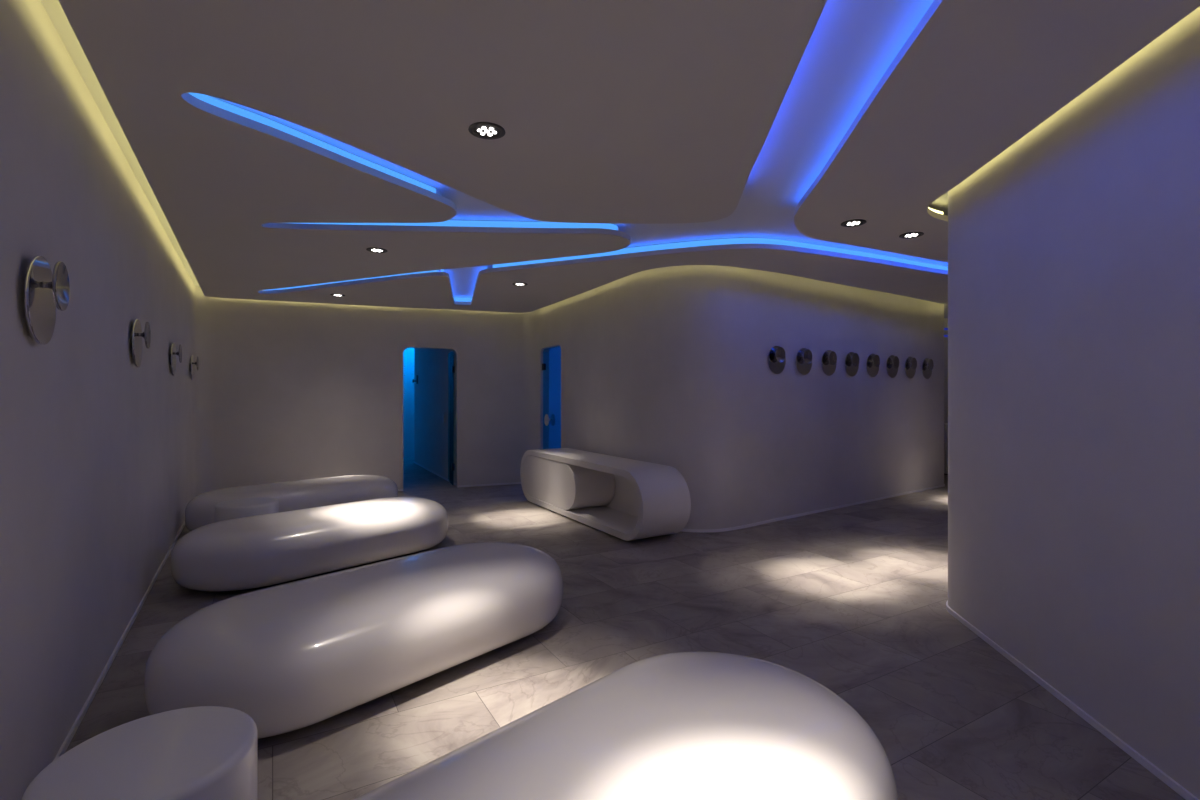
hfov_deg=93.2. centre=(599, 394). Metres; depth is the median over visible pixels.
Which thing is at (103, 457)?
wall
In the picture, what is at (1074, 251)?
wall
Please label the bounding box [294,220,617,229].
strip light
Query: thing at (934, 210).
recessed light
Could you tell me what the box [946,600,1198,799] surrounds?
baseboard
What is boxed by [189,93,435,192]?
strip light
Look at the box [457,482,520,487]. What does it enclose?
baseboard
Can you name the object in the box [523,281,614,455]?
wall
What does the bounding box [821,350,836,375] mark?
wall hook
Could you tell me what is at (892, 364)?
wall hook
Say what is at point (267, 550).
bench
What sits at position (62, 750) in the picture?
baseboard
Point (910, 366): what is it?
wall hook
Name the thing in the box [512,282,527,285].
recessed light
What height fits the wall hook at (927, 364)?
0.300 m
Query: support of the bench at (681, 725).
on the floor
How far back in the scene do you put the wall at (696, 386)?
5.72 m
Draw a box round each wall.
[0,0,213,799]
[214,298,522,489]
[403,347,560,456]
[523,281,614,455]
[615,265,776,528]
[777,273,943,517]
[944,318,947,422]
[948,6,1199,799]
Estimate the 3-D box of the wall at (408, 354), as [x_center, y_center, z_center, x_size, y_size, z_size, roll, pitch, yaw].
[-1.377,0.005,9.488,6.384,2.690,7.662,0,0,-22]
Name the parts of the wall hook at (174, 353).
plate, knob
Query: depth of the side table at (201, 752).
1.46 m
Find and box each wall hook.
[24,255,69,344]
[131,319,150,367]
[170,343,181,375]
[190,355,198,380]
[767,346,785,373]
[795,348,811,374]
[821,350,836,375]
[844,352,858,375]
[866,354,879,376]
[886,355,898,377]
[904,357,916,378]
[922,358,933,378]
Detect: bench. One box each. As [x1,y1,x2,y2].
[144,542,562,738]
[171,497,447,591]
[185,475,397,530]
[353,652,897,799]
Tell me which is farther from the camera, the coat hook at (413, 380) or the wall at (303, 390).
the coat hook at (413, 380)
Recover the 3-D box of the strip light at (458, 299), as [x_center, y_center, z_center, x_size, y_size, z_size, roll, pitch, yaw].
[-1.654,-1.296,6.791,0.448,0.067,1.946,0,0,-15]
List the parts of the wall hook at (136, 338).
plate, knob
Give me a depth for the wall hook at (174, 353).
4.91 m
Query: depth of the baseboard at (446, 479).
9.78 m
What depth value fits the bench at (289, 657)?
2.46 m
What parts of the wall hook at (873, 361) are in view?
knob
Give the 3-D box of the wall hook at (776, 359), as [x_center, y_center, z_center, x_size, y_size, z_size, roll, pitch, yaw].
[1.892,-0.375,6.031,0.300,0.300,0.076,0,0,-36]
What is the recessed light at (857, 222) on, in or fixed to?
in the ceiling at (609, 111)
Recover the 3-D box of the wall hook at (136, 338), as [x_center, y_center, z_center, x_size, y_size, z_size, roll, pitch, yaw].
[-2.763,-0.310,3.410,0.076,0.290,0.290,0,0,-31]
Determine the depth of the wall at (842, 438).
6.95 m
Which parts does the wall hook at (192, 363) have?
plate, knob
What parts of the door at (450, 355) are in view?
glass pane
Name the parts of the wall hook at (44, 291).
plate, stem, knob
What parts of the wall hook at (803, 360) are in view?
knob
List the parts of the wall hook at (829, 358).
knob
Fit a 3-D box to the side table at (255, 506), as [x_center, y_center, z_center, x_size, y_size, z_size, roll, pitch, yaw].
[-3.070,1.140,4.940,0.476,0.420,0.476,0,0,0]
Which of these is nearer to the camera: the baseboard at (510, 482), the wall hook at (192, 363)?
the wall hook at (192, 363)
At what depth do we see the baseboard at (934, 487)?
6.31 m
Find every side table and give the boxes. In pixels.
[21,706,257,799]
[215,497,278,522]
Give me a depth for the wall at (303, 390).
7.73 m
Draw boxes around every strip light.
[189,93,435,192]
[268,269,443,289]
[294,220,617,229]
[454,297,471,301]
[493,238,947,270]
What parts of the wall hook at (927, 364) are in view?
knob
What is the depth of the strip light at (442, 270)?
6.32 m
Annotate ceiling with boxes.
[40,0,947,317]
[58,0,1199,312]
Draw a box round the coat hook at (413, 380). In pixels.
[412,375,417,383]
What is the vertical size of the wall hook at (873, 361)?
0.300 m
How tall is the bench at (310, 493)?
0.401 m
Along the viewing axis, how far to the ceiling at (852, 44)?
2.89 m
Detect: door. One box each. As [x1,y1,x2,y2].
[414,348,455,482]
[442,352,453,484]
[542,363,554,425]
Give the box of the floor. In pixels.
[65,457,1184,799]
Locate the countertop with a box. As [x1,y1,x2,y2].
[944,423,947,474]
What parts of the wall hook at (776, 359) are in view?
knob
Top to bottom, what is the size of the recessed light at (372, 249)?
0.008 m
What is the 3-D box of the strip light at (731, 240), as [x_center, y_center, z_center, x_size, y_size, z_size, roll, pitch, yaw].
[2.035,-1.296,5.488,6.180,0.067,1.262,0,0,-7]
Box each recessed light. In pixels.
[330,294,344,296]
[366,247,387,252]
[468,122,504,139]
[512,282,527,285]
[841,219,865,226]
[899,232,923,238]
[928,207,942,213]
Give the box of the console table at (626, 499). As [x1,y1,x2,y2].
[520,448,690,540]
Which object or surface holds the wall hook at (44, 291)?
attached to the wall at (103, 457)
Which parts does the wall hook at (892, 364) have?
knob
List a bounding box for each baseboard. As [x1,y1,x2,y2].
[53,521,184,760]
[414,461,455,484]
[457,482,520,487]
[682,484,944,532]
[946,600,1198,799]
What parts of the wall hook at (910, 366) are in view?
knob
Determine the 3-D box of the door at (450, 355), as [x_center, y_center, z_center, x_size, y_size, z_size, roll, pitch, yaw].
[-2.333,0.346,8.787,0.120,1.992,0.814,0,0,-23]
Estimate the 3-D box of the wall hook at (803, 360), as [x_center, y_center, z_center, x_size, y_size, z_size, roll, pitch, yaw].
[2.284,-0.375,6.314,0.300,0.300,0.076,0,0,-36]
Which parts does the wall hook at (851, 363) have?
knob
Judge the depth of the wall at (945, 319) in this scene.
9.90 m
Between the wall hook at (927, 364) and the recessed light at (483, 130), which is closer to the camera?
the recessed light at (483, 130)
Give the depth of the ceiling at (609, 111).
2.52 m
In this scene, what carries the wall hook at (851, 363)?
attached to the wall at (842, 438)
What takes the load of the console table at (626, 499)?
on the floor
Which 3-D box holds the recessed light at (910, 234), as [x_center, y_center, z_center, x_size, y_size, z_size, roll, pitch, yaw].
[2.373,-1.216,4.320,0.168,0.008,0.168,0,0,0]
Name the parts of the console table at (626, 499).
panel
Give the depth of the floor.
3.01 m
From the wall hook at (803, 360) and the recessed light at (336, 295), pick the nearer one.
the wall hook at (803, 360)

